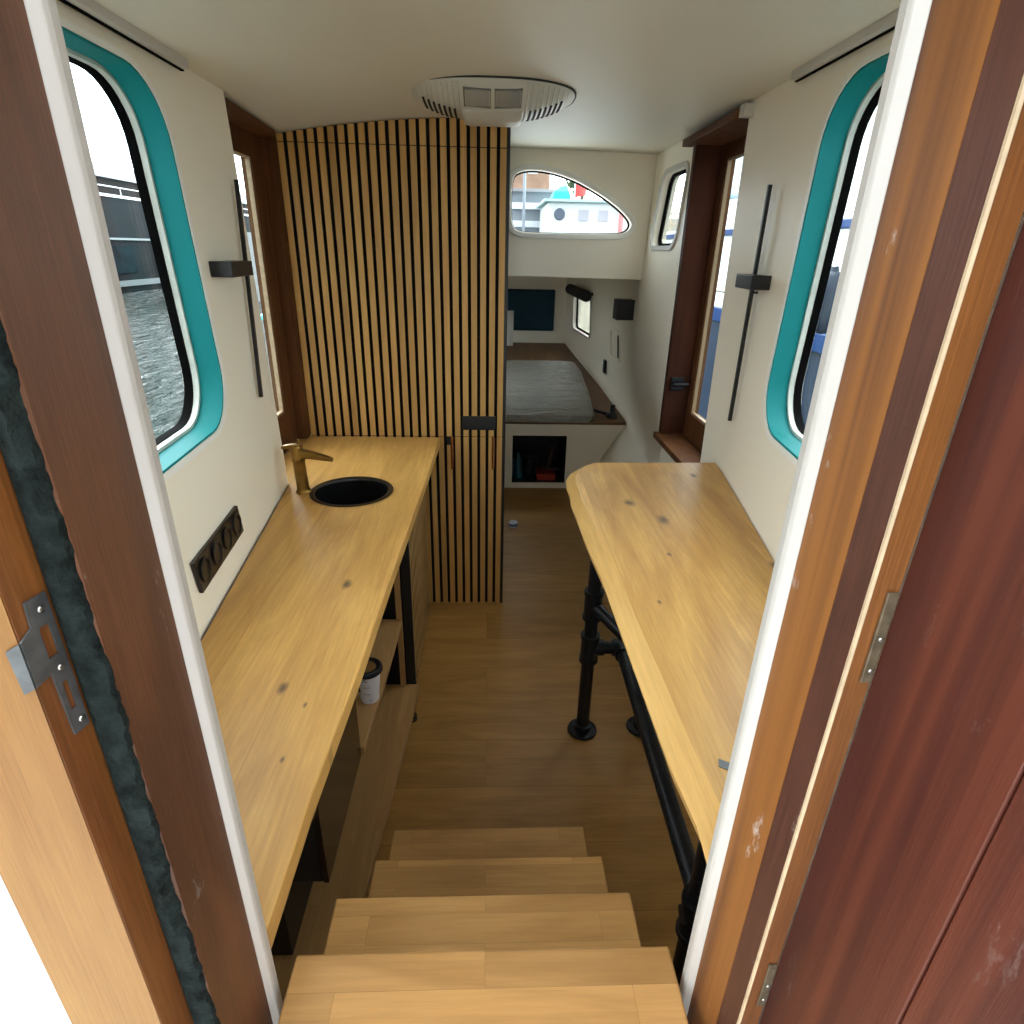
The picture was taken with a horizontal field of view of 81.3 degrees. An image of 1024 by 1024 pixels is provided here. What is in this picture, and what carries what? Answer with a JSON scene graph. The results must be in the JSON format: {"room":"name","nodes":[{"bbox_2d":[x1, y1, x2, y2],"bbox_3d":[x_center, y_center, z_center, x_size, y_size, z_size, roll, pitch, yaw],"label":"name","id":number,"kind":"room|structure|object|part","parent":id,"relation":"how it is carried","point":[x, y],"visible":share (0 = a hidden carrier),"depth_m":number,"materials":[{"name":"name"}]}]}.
{"room":"ship interior","nodes":[
{"label":"ship interior","id":0,"kind":"room"},
{"bbox_2d":[56,0,287,638],"bbox_3d":[-0.660,0.049,1.223,0.317,1.900,1.405,0,24,-2],"label":"wall","id":1,"kind":"structure","parent":0,"point":[244,467],"depth_m":1.42,"materials":[{"name":"beige paint"}]},
{"bbox_2d":[59,0,226,480],"bbox_3d":[-0.701,-0.415,0.954,0.173,0.765,1.029,0,24,-2],"label":"window","id":2,"kind":"structure","parent":1,"relation":"in","point":[138,107],"depth_m":1.26,"materials":[{"name":"teal paint"}]},
{"bbox_3d":[-0.685,-0.753,0.806,0.023,0.026,1.029,0,24,-2],"label":"blind rail","id":3,"kind":"part","parent":2,"relation":"part of","materials":[{"name":"black metal"}]},
{"bbox_2d":[190,506,243,592],"bbox_3d":[-0.635,0.073,1.298,0.016,0.067,0.290,-2,24,-7],"label":"strip","id":4,"kind":"object","parent":1,"relation":"attached to","point":[205,565],"visible":1,"depth_m":1.27,"materials":[{"name":"black plastic"}]},
{"bbox_2d":[200,557,211,582],"bbox_3d":[-0.617,0.116,1.200,0.007,0.053,0.053,-2,24,-8],"label":"socket","id":5,"kind":"object","parent":4,"relation":"attached to","point":[205,562],"depth_m":1.20,"materials":[{"name":"black plastic"}]},
{"bbox_2d":[212,541,222,565],"bbox_3d":[-0.626,0.087,1.266,0.007,0.053,0.053,-2,24,-8],"label":"socket","id":6,"kind":"object","parent":4,"relation":"attached to","point":[217,546],"depth_m":1.27,"materials":[{"name":"black plastic"}]},
{"bbox_2d":[223,526,232,549],"bbox_3d":[-0.635,0.058,1.331,0.007,0.053,0.053,-2,24,-8],"label":"socket","id":7,"kind":"object","parent":4,"relation":"attached to","point":[227,530],"depth_m":1.33,"materials":[{"name":"black plastic"}]},
{"bbox_2d":[233,513,241,535],"bbox_3d":[-0.645,0.029,1.397,0.007,0.053,0.053,-2,24,-8],"label":"socket","id":8,"kind":"object","parent":4,"relation":"attached to","point":[237,522],"depth_m":1.40,"materials":[{"name":"black plastic"}]},
{"bbox_2d":[208,179,262,396],"bbox_3d":[-0.687,-0.558,1.529,0.052,0.539,0.267,-1,24,-5],"label":"wall lamp","id":9,"kind":"object","parent":1,"relation":"attached to","point":[230,268],"visible":1,"depth_m":1.55,"materials":[{"name":"black metal"}]},
{"bbox_3d":[-0.704,-0.588,1.596,0.011,0.539,0.120,-4,24,-13],"label":"rod","id":10,"kind":"part","parent":9,"relation":"part of","materials":[{"name":"black"}]},
{"bbox_2d":[225,98,275,137],"bbox_3d":[-0.778,-1.140,1.732,0.082,0.020,0.485,0,24,-2],"label":"trim","id":11,"kind":"structure","parent":1,"relation":"attached to","point":[237,116],"depth_m":1.74,"materials":[{"name":"brown wood"}]},
{"bbox_2d":[229,122,297,453],"bbox_3d":[-0.858,-0.356,2.112,0.035,1.880,0.558,0,24,-2],"label":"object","id":12,"kind":"structure","parent":1,"relation":"in","point":[246,145],"depth_m":2.05,"materials":[{"name":"brown wood"}]},
{"bbox_2d":[94,0,900,154],"bbox_3d":[-0.008,-1.072,1.398,1.578,0.159,2.700,0,24,-2],"label":"ceiling","id":13,"kind":"structure","parent":0,"point":[646,76],"depth_m":1.30,"materials":[{"name":"beige paint"}]},
{"bbox_2d":[411,75,575,126],"bbox_3d":[-0.057,-1.174,1.739,0.480,0.068,0.432,0,24,-2],"label":"air vent","id":14,"kind":"object","parent":13,"relation":"attached to","point":[480,100],"visible":1,"depth_m":1.62,"materials":[{"name":"grey plastic"}]},
{"bbox_2d":[0,211,1023,1023],"bbox_3d":[-0.025,0.324,0.568,2.100,1.950,0.060,0,24,-2],"label":"wall","id":15,"kind":"structure","parent":0,"point":[28,995],"depth_m":0.56,"materials":[{"name":"white paint"}]},
{"bbox_2d":[5,591,89,734],"bbox_3d":[-0.292,0.102,0.374,0.008,0.104,0.029,12,26,24],"label":"strike plate","id":16,"kind":"object","parent":15,"relation":"attached to","point":[31,664],"visible":1,"depth_m":0.37,"materials":[{"name":"metal"}]},
{"bbox_2d":[0,598,160,1023],"bbox_3d":[-0.335,0.348,0.496,0.067,1.950,0.058,0,24,-2],"label":"trim","id":17,"kind":"structure","parent":15,"relation":"attached to","point":[51,870],"depth_m":0.43,"materials":[{"name":"brown wood"}]},
{"bbox_2d":[0,449,193,1023],"bbox_3d":[-0.309,0.349,0.496,0.027,1.950,0.041,0,24,-2],"label":"trim","id":18,"kind":"structure","parent":15,"relation":"attached to","point":[21,576],"depth_m":0.42,"materials":[{"name":"brown wood"}]},
{"bbox_2d":[0,319,220,1023],"bbox_3d":[-0.283,0.348,0.499,0.024,1.950,0.014,0,24,-2],"label":"seal","id":19,"kind":"object","parent":15,"relation":"attached to","point":[23,457],"visible":1,"depth_m":0.39,"materials":[{"name":"black rubber"}]},
{"bbox_2d":[0,0,272,1023],"bbox_3d":[-0.277,0.332,0.536,0.017,1.950,0.072,0,24,-2],"label":"trim","id":20,"kind":"structure","parent":15,"relation":"attached to","point":[50,317],"depth_m":0.38,"materials":[{"name":"brown wood"}]},
{"bbox_2d":[23,0,282,1023],"bbox_3d":[-0.276,0.313,0.580,0.024,1.950,0.022,0,24,-2],"label":"trim","id":21,"kind":"structure","parent":15,"relation":"attached to","point":[43,15],"depth_m":0.41,"materials":[{"name":"white paint"}]},
{"bbox_2d":[679,0,932,1015],"bbox_3d":[0.222,0.316,0.600,0.028,1.950,0.022,0,24,-2],"label":"trim","id":22,"kind":"structure","parent":15,"relation":"attached to","point":[912,19],"depth_m":0.42,"materials":[{"name":"white paint"}]},
{"bbox_2d":[687,0,1000,1023],"bbox_3d":[0.227,0.329,0.569,0.020,1.950,0.046,0,24,-2],"label":"trim","id":23,"kind":"structure","parent":15,"relation":"attached to","point":[958,33],"depth_m":0.40,"materials":[{"name":"brown wood"}]},
{"bbox_2d":[716,0,1023,1023],"bbox_3d":[0.231,0.344,0.536,0.014,1.950,0.024,0,24,-2],"label":"trim","id":24,"kind":"structure","parent":15,"relation":"attached to","point":[1002,72],"depth_m":0.36,"materials":[{"name":"brown wood"}]},
{"bbox_2d":[741,103,1023,1023],"bbox_3d":[0.237,0.347,0.528,0.016,1.950,0.019,0,24,-2],"label":"trim","id":25,"kind":"structure","parent":15,"relation":"attached to","point":[1007,209],"depth_m":0.36,"materials":[{"name":"brown wood"}]},
{"bbox_2d":[756,221,1023,1023],"bbox_3d":[0.290,0.330,0.198,0.044,1.650,0.579,-1,24,-5],"label":"door","id":26,"kind":"structure","parent":15,"relation":"in","point":[910,910],"depth_m":0.35,"materials":[{"name":"red wood"}]},
{"bbox_2d":[367,488,698,961],"bbox_3d":[-0.057,0.548,2.545,2.000,0.050,3.500,0,24,-2],"label":"floor","id":27,"kind":"structure","parent":0,"point":[489,744],"depth_m":2.03,"materials":[{"name":"brown wood"}]},
{"bbox_2d":[271,569,418,1002],"bbox_3d":[-0.477,0.535,1.556,0.340,0.751,1.051,0,24,-2],"label":"shelf unit","id":28,"kind":"object","parent":27,"relation":"on","point":[384,725],"visible":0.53,"depth_m":1.64,"materials":[{"name":"brown wood"}]},
{"bbox_2d":[293,700,360,882],"bbox_3d":[-0.466,0.490,1.285,0.180,0.440,0.338,0,24,-2],"label":"cabinet","id":29,"kind":"object","parent":28,"relation":"on","point":[318,855],"visible":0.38,"depth_m":1.24,"materials":[{"name":"black wood"}]},
{"bbox_3d":[-0.381,0.491,1.288,0.011,0.440,0.338,0,24,-2],"label":"door","id":30,"kind":"part","parent":29,"relation":"part of","materials":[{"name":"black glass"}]},
{"bbox_2d":[359,657,382,703],"bbox_3d":[-0.401,0.476,1.669,0.083,0.114,0.083,0,24,-2],"label":"cup","id":31,"kind":"object","parent":28,"relation":"on","point":[369,689],"visible":0.62,"depth_m":1.65,"materials":[{"name":"white ceramic"}]},
{"bbox_3d":[-0.400,0.432,1.650,0.083,0.019,0.083,0,24,-2],"label":"lid","id":32,"kind":"part","parent":31,"relation":"part of","materials":[{"name":"black plastic"}]},
{"bbox_3d":[-0.512,0.495,1.790,0.288,0.023,0.582,0,24,-2],"label":"shelf","id":33,"kind":"part","parent":28,"relation":"part of","materials":[{"name":"brown wood"}]},
{"bbox_2d":[276,117,510,602],"bbox_3d":[-0.429,-0.575,2.648,0.788,1.909,0.662,0,24,-2],"label":"wall","id":34,"kind":"structure","parent":27,"relation":"on","point":[398,230],"depth_m":2.23,"materials":[{"name":"brown wood"}]},
{"bbox_3d":[-0.245,-0.243,2.446,0.013,0.140,0.014,0,24,-2],"label":"handle","id":35,"kind":"part","parent":34,"relation":"part of","materials":[{"name":"orange metal"}]},
{"bbox_3d":[-0.135,-0.363,2.426,0.136,0.055,0.015,0,24,-2],"label":"vent plate","id":36,"kind":"part","parent":34,"relation":"part of","materials":[{"name":"black metal"}]},
{"bbox_3d":[-0.078,-0.242,2.453,0.013,0.140,0.014,0,24,-2],"label":"handle","id":37,"kind":"part","parent":34,"relation":"part of","materials":[{"name":"orange metal"}]},
{"bbox_2d":[382,493,429,683],"bbox_3d":[-0.525,0.201,2.315,0.342,0.751,0.608,0,24,-2],"label":"base cabinet","id":38,"kind":"object","parent":27,"relation":"on","point":[413,568],"visible":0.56,"depth_m":2.17,"materials":[{"name":"brown wood"}]},
{"bbox_2d":[201,436,439,947],"bbox_3d":[-0.538,0.100,1.544,0.556,0.036,1.942,0,24,-2],"label":"countertop","id":39,"kind":"structure","parent":38,"relation":"on","point":[287,650],"depth_m":1.18,"materials":[{"name":"brown wood"}]},
{"bbox_2d":[201,484,288,640],"bbox_3d":[-0.622,0.190,1.286,0.003,0.003,1.392,-2,24,-8],"label":"bead","id":40,"kind":"object","parent":39,"relation":"on","point":[288,484],"visible":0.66,"depth_m":1.40,"materials":[{"name":"brown"}]},
{"bbox_2d":[281,439,332,494],"bbox_3d":[-0.623,-0.140,1.829,0.150,0.172,0.048,0,24,-2],"label":"faucet","id":41,"kind":"object","parent":39,"relation":"on","point":[298,453],"visible":1,"depth_m":1.81,"materials":[{"name":"gold metal"}]},
{"bbox_3d":[-0.665,-0.206,1.799,0.062,0.030,0.020,0,24,-2],"label":"lever","id":42,"kind":"part","parent":41,"relation":"part of","materials":[{"name":"gold metal"}]},
{"bbox_3d":[-0.599,-0.173,1.816,0.104,0.038,0.026,0,24,-2],"label":"spout","id":43,"kind":"part","parent":41,"relation":"part of","materials":[{"name":"gold metal"}]},
{"bbox_2d":[309,476,392,506],"bbox_3d":[-0.506,0.005,1.909,0.256,0.162,0.256,0,24,-2],"label":"sink","id":44,"kind":"object","parent":39,"relation":"in","point":[353,491],"visible":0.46,"depth_m":1.97,"materials":[{"name":"black stone"}]},
{"bbox_3d":[-0.359,0.319,2.053,0.030,0.751,0.022,0,24,-2],"label":"corner post","id":45,"kind":"part","parent":38,"relation":"part of","materials":[{"name":"black metal"}]},
{"bbox_2d":[278,827,687,1023],"bbox_3d":[-0.044,0.787,1.032,0.458,0.726,0.718,0,24,-2],"label":"staircase","id":46,"kind":"structure","parent":27,"relation":"on","point":[491,925],"depth_m":0.84,"materials":[{"name":"brown wood"}]},
{"bbox_2d":[509,520,517,527],"bbox_3d":[0.007,0.071,3.529,0.053,0.036,0.053,0,24,-2],"label":"jar","id":47,"kind":"object","parent":27,"relation":"on","point":[512,523],"visible":1,"depth_m":3.51,"materials":[{"name":"grey"}]},
{"bbox_2d":[504,342,625,487],"bbox_3d":[-0.196,-0.906,4.937,1.852,0.683,2.124,0,24,-2],"label":"berth","id":48,"kind":"object","parent":27,"relation":"on","point":[578,445],"visible":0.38,"depth_m":4.11,"materials":[{"name":"beige"}]},
{"bbox_2d":[507,310,513,345],"bbox_3d":[-0.018,-1.724,5.592,0.060,0.314,0.060,0,24,-2],"label":"post","id":49,"kind":"object","parent":48,"relation":"on","point":[510,313],"visible":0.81,"depth_m":5.56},
{"bbox_2d":[513,452,522,478],"bbox_3d":[0.041,-0.331,4.173,0.070,0.180,0.070,0,24,-2],"label":"bottle","id":50,"kind":"object","parent":48,"relation":"in","point":[517,462],"visible":1,"depth_m":4.15,"materials":[{"name":"teal plastic"}]},
{"bbox_2d":[523,454,536,473],"bbox_3d":[0.127,-0.343,4.281,0.104,0.120,0.104,0,24,-2],"label":"canister","id":51,"kind":"object","parent":48,"relation":"in","point":[529,460],"visible":0.97,"depth_m":4.24,"materials":[{"name":"grey"}]},
{"bbox_2d":[535,468,554,479],"bbox_3d":[0.234,-0.269,4.208,0.130,0.047,0.140,0,24,-2],"label":"toolbox","id":52,"kind":"object","parent":48,"relation":"in","point":[541,474],"visible":0.92,"depth_m":4.15,"materials":[{"name":"red plastic"}]},
{"bbox_2d":[506,360,594,422],"bbox_3d":[-0.144,-0.938,4.451,1.427,0.194,1.290,0,24,-2],"label":"mattress","id":53,"kind":"object","parent":48,"relation":"on","point":[536,390],"visible":0.49,"depth_m":4.21,"materials":[{"name":"grey fabric"}]},
{"bbox_2d":[542,445,558,469],"bbox_3d":[0.274,-0.393,4.226,0.110,0.171,0.090,0,24,-2],"label":"pump","id":54,"kind":"object","parent":48,"relation":"in","point":[547,466],"visible":1,"depth_m":4.21,"materials":[{"name":"red"}]},
{"bbox_3d":[-0.129,-0.379,4.025,1.767,0.453,0.020,0,24,-2],"label":"panel","id":55,"kind":"part","parent":48,"relation":"part of","materials":[{"name":"beige"}]},
{"bbox_2d":[593,404,617,418],"bbox_3d":[0.624,-0.690,4.028,0.191,0.090,0.079,12,26,22],"label":"tool","id":56,"kind":"object","parent":48,"relation":"on","point":[612,414],"visible":0.94,"depth_m":3.99,"materials":[{"name":"black metal"}]},
{"bbox_3d":[0.588,-0.680,4.045,0.116,0.042,0.026,11,25,21],"label":"handle","id":57,"kind":"part","parent":56,"relation":"part of","materials":[{"name":"black"}]},
{"bbox_2d":[566,463,774,985],"bbox_3d":[0.421,0.520,1.475,0.513,0.881,1.392,0,24,-2],"label":"desk","id":58,"kind":"object","parent":27,"relation":"on","point":[684,573],"visible":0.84,"depth_m":1.24,"materials":[{"name":"brown wood"}]},
{"bbox_3d":[0.248,0.359,1.872,0.042,0.790,0.042,0,24,-2],"label":"leg","id":59,"kind":"part","parent":58,"relation":"part of","materials":[{"name":"black metal"}]},
{"bbox_3d":[0.323,0.591,1.529,0.123,0.057,0.861,0,24,-2],"label":"rail","id":60,"kind":"part","parent":58,"relation":"part of","materials":[{"name":"black metal"}]},
{"bbox_3d":[0.351,0.697,1.107,0.042,0.790,0.042,0,24,-2],"label":"leg","id":61,"kind":"part","parent":58,"relation":"part of","materials":[{"name":"black metal"}]},
{"bbox_2d":[508,276,589,342],"bbox_3d":[-0.203,-1.685,5.799,1.950,1.420,0.060,0,24,-2],"label":"wall","id":62,"kind":"structure","parent":0,"point":[558,284],"depth_m":5.69,"materials":[{"name":"beige paint"}]},
{"bbox_2d":[507,289,554,330],"bbox_3d":[-0.109,-1.916,5.644,1.024,0.372,0.039,0,24,-2],"label":"television","id":63,"kind":"object","parent":62,"relation":"attached to","point":[533,309],"visible":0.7,"depth_m":5.64,"materials":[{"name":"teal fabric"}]},
{"bbox_2d":[508,147,657,279],"bbox_3d":[-0.104,-1.373,2.710,1.600,0.565,0.070,0,24,-2],"label":"wall","id":64,"kind":"structure","parent":0,"point":[629,178],"depth_m":2.74,"materials":[{"name":"beige paint"}]},
{"bbox_2d":[509,164,635,239],"bbox_3d":[0.269,-1.394,2.695,0.595,0.297,0.057,0,24,-2],"label":"window","id":65,"kind":"structure","parent":64,"relation":"in","point":[540,167],"depth_m":2.69,"materials":[{"name":"white"}]},
{"bbox_2d":[565,140,693,462],"bbox_3d":[0.578,-1.218,4.117,0.445,1.950,3.543,0,24,-4],"label":"wall","id":66,"kind":"structure","parent":0,"point":[634,385],"depth_m":3.01,"materials":[{"name":"beige paint"}]},
{"bbox_2d":[565,284,592,301],"bbox_3d":[0.545,-1.797,4.881,0.097,0.099,0.678,-1,24,-6],"label":"roller blind","id":67,"kind":"object","parent":66,"relation":"attached to","point":[582,294],"visible":1,"depth_m":4.69,"materials":[{"name":"black fabric"}]},
{"bbox_2d":[572,296,591,338],"bbox_3d":[0.601,-1.655,5.003,0.058,0.322,0.714,-1,24,-6],"label":"window","id":68,"kind":"structure","parent":66,"relation":"in","point":[574,329],"depth_m":5.23,"materials":[{"name":"white plastic"}]},
{"bbox_2d":[603,360,606,373],"bbox_3d":[0.669,-1.053,4.318,0.018,0.090,0.070,0,24,-2],"label":"light switch","id":69,"kind":"object","parent":66,"relation":"attached to","point":[604,361],"visible":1,"depth_m":4.29,"materials":[{"name":"black plastic"}]},
{"bbox_2d":[610,327,620,362],"bbox_3d":[0.687,-1.111,3.965,0.024,0.200,0.281,0,24,-4],"label":"door","id":70,"kind":"structure","parent":66,"relation":"attached to","point":[611,329],"depth_m":3.90,"materials":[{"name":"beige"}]},
{"bbox_2d":[613,299,634,319],"bbox_3d":[0.590,-1.047,3.082,0.115,0.098,0.100,0,24,-2],"label":"wall light","id":71,"kind":"object","parent":66,"relation":"attached to","point":[623,309],"visible":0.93,"depth_m":3.04,"materials":[{"name":"black"}]},
{"bbox_2d":[650,161,689,249],"bbox_3d":[0.654,-1.233,2.429,0.057,0.307,0.420,0,24,-2],"label":"window","id":72,"kind":"structure","parent":66,"relation":"in","point":[662,246],"depth_m":2.49,"materials":[{"name":"white plastic"}]},
{"bbox_2d":[659,145,723,432],"bbox_3d":[0.692,-0.825,2.320,0.098,1.073,0.076,0,24,-2],"label":"trim","id":73,"kind":"structure","parent":66,"relation":"attached to","point":[706,159],"depth_m":2.30,"materials":[{"name":"brown wood"}]},
{"bbox_3d":[0.685,-0.521,2.433,0.062,0.021,0.038,0,24,-2],"label":"lever","id":74,"kind":"part","parent":73,"relation":"part of","materials":[{"name":"black metal"}]},
{"bbox_2d":[700,30,894,562],"bbox_3d":[0.589,0.007,1.335,0.401,1.940,1.555,0,24,-2],"label":"wall","id":75,"kind":"structure","parent":0,"point":[783,131],"depth_m":1.56,"materials":[{"name":"beige paint"}]},
{"bbox_2d":[659,446,675,462],"bbox_3d":[0.714,-0.076,2.424,0.115,0.324,0.490,0,24,-2],"label":"wall","id":76,"kind":"structure","parent":75,"relation":"attached to","point":[664,456],"depth_m":2.54,"materials":[{"name":"beige paint"}]},
{"bbox_2d":[653,431,701,462],"bbox_3d":[0.677,-0.237,2.353,0.119,0.025,0.492,0,24,-2],"label":"trim","id":77,"kind":"structure","parent":75,"relation":"attached to","point":[679,448],"depth_m":2.37,"materials":[{"name":"brown wood"}]},
{"bbox_2d":[682,135,746,451],"bbox_3d":[0.759,-0.408,2.280,0.035,1.910,0.493,0,24,-2],"label":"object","id":78,"kind":"structure","parent":75,"relation":"in","point":[694,424],"depth_m":2.28,"materials":[{"name":"brown wood"}]},
{"bbox_2d":[682,108,748,146],"bbox_3d":[0.694,-1.235,1.931,0.131,0.024,0.522,0,24,-2],"label":"trim","id":79,"kind":"structure","parent":75,"relation":"attached to","point":[730,127],"depth_m":1.91,"materials":[{"name":"brown wood"}]},
{"bbox_2d":[739,102,755,117],"bbox_3d":[0.686,-1.125,1.672,0.085,0.031,0.035,0,24,-2],"label":"trim","id":80,"kind":"structure","parent":75,"relation":"attached to","point":[747,110],"depth_m":1.66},
{"bbox_2d":[728,185,771,420],"bbox_3d":[0.642,-0.545,1.627,0.052,0.616,0.134,2,24,1],"label":"wall lamp","id":81,"kind":"object","parent":75,"relation":"attached to","point":[754,281],"visible":1,"depth_m":1.59,"materials":[{"name":"black metal"}]},
{"bbox_2d":[763,8,898,465],"bbox_3d":[0.678,-0.442,1.050,0.195,0.817,1.129,0,24,-2],"label":"window","id":82,"kind":"structure","parent":75,"relation":"in","point":[852,107],"depth_m":1.36,"materials":[{"name":"teal paint"}]},
{"bbox_3d":[0.688,-0.804,0.891,0.023,0.026,1.129,0,24,-2],"label":"blind rail","id":83,"kind":"part","parent":82,"relation":"part of","materials":[{"name":"black metal"}]},
{"bbox_3d":[-0.876,-1.214,4.029,0.513,1.950,3.590,0,24,-2],"label":"wall","id":84,"kind":"structure","parent":0,"visible":0},
{"bbox_2d":[259,137,310,438],"bbox_3d":[-0.845,-0.804,2.197,0.082,1.078,0.097,0,24,-2],"label":"trim","id":85,"kind":"structure","parent":84,"relation":"attached to","point":[269,149],"depth_m":2.15,"materials":[{"name":"brown wood"}]},
{"bbox_3d":[-0.021,-0.619,0.145,0.655,0.105,0.075,0,24,-2],"label":"wall","id":86,"kind":"structure","parent":0,"visible":0},
{"bbox_2d":[737,74,1023,1023],"bbox_3d":[0.230,0.350,0.522,0.005,1.950,0.004,0,24,-2],"label":"trim","id":87,"kind":"structure","parent":86,"relation":"attached to","point":[1018,105],"depth_m":0.36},
{"label":"outside","id":88,"kind":"structure","parent":0,"visible":0},
{"bbox_2d":[122,289,272,438],"bbox_3d":[-1.106,-10.069,28.322,120.000,0.450,120.000,0,24,-2],"label":"water","id":89,"kind":"structure","parent":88,"point":[158,361],"depth_m":11.17,"materials":[{"name":"black liquid"}]},
{"bbox_2d":[92,161,250,292],"bbox_3d":[-18.539,-13.081,27.966,5.100,4.900,57.000,0,24,-2],"label":"barge","id":90,"kind":"object","parent":89,"relation":"on","point":[133,254],"visible":0.08,"depth_m":24.89,"materials":[{"name":"grey"}]},
{"bbox_3d":[-15.936,-10.400,24.544,0.049,1.050,1.600,0,24,-2],"label":"hull plate","id":91,"kind":"part","parent":90,"relation":"part of","materials":[{"name":"metal"}]},
{"bbox_3d":[-16.066,-12.027,28.524,0.100,1.830,57.000,0,24,-2],"label":"rub rail","id":92,"kind":"part","parent":90,"relation":"part of","materials":[{"name":"grey"}]},
{"bbox_3d":[-16.059,-14.442,27.463,0.048,0.304,57.000,0,24,-2],"label":"hand rail","id":93,"kind":"part","parent":90,"relation":"part of","materials":[{"name":"white metal"}]},
{"bbox_2d":[522,173,525,230],"bbox_3d":[0.225,-5.515,12.340,0.059,4.000,0.059,0,24,-2],"label":"mast","id":94,"kind":"object","parent":89,"relation":"on","point":[524,174],"visible":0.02,"depth_m":12.00,"materials":[{"name":"grey metal"}]},
{"bbox_2d":[512,188,556,231],"bbox_3d":[-0.951,-6.033,14.854,3.650,3.280,4.300,0,24,-2],"label":"houseboat","id":95,"kind":"object","parent":89,"relation":"on","point":[534,197],"visible":0.02,"depth_m":12.46,"materials":[{"name":"grey"}]},
{"bbox_2d":[536,198,627,232],"bbox_3d":[1.420,-4.608,12.129,1.820,2.960,2.000,0,24,-2],"label":"boat","id":96,"kind":"object","parent":89,"relation":"on","point":[556,215],"visible":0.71,"depth_m":10.82,"materials":[{"name":"white"}]},
{"bbox_2d":[550,185,570,198],"bbox_3d":[0.901,-5.903,11.048,0.349,0.256,0.500,0,24,-2],"label":"cover","id":97,"kind":"object","parent":96,"relation":"on","point":[562,192],"visible":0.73,"depth_m":10.85,"materials":[{"name":"teal fabric"}]},
{"bbox_2d":[574,184,585,198],"bbox_3d":[1.281,-6.074,11.155,0.230,0.480,0.059,2,24,1],"label":"flag","id":98,"kind":"object","parent":96,"relation":"on","point":[579,191],"visible":0.47,"depth_m":11.18,"materials":[{"name":"red fabric"}]},
{"bbox_2d":[618,213,623,232],"bbox_3d":[1.934,-4.415,11.032,0.120,3.110,0.117,0,24,-2],"label":"marker post","id":99,"kind":"object","parent":89,"relation":"in","point":[621,219],"visible":0.02,"depth_m":10.67,"materials":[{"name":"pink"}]},
{"bbox_2d":[667,213,678,231],"bbox_3d":[3.086,-5.080,13.290,1.600,2.764,1.814,0,24,-2],"label":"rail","id":100,"kind":"object","parent":89,"relation":"on","point":[673,221],"visible":0.02,"depth_m":12.71,"materials":[{"name":"beige"}]},
{"bbox_2d":[666,105,877,425],"bbox_3d":[3.688,-2.296,6.183,3.150,3.400,9.900,0,24,-2],"label":"motor boat","id":101,"kind":"object","parent":89,"relation":"on","point":[818,343],"visible":0.02,"depth_m":6.18,"materials":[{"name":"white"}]},
{"bbox_2d":[816,252,844,333],"bbox_3d":[2.247,-1.522,3.954,0.447,0.670,0.190,0,24,-2],"label":"fender","id":102,"kind":"object","parent":101,"relation":"hanging from","point":[825,313],"visible":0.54,"depth_m":3.91,"materials":[{"name":"blue"}]},
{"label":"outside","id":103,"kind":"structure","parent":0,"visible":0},
{"bbox_2d":[247,232,259,300],"bbox_3d":[4.953,-10.847,27.121,36.000,2.500,10.000,0,24,-2],"label":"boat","id":104,"kind":"object","parent":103,"point":[248,233],"visible":0.02,"depth_m":21.84,"materials":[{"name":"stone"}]},
{"bbox_2d":[513,173,549,188],"bbox_3d":[-1.292,-13.921,26.076,5.800,3.700,5.400,0,24,-2],"label":"house","id":105,"kind":"structure","parent":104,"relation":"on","point":[533,180],"depth_m":23.75,"materials":[{"name":"brick"}]},
{"bbox_2d":[566,180,589,198],"bbox_3d":[2.727,-12.269,23.092,1.680,3.244,1.606,0,24,-2],"label":"tree","id":106,"kind":"object","parent":104,"relation":"on","point":[570,185],"visible":0.04,"depth_m":22.95,"materials":[{"name":"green plant"}]}
]}

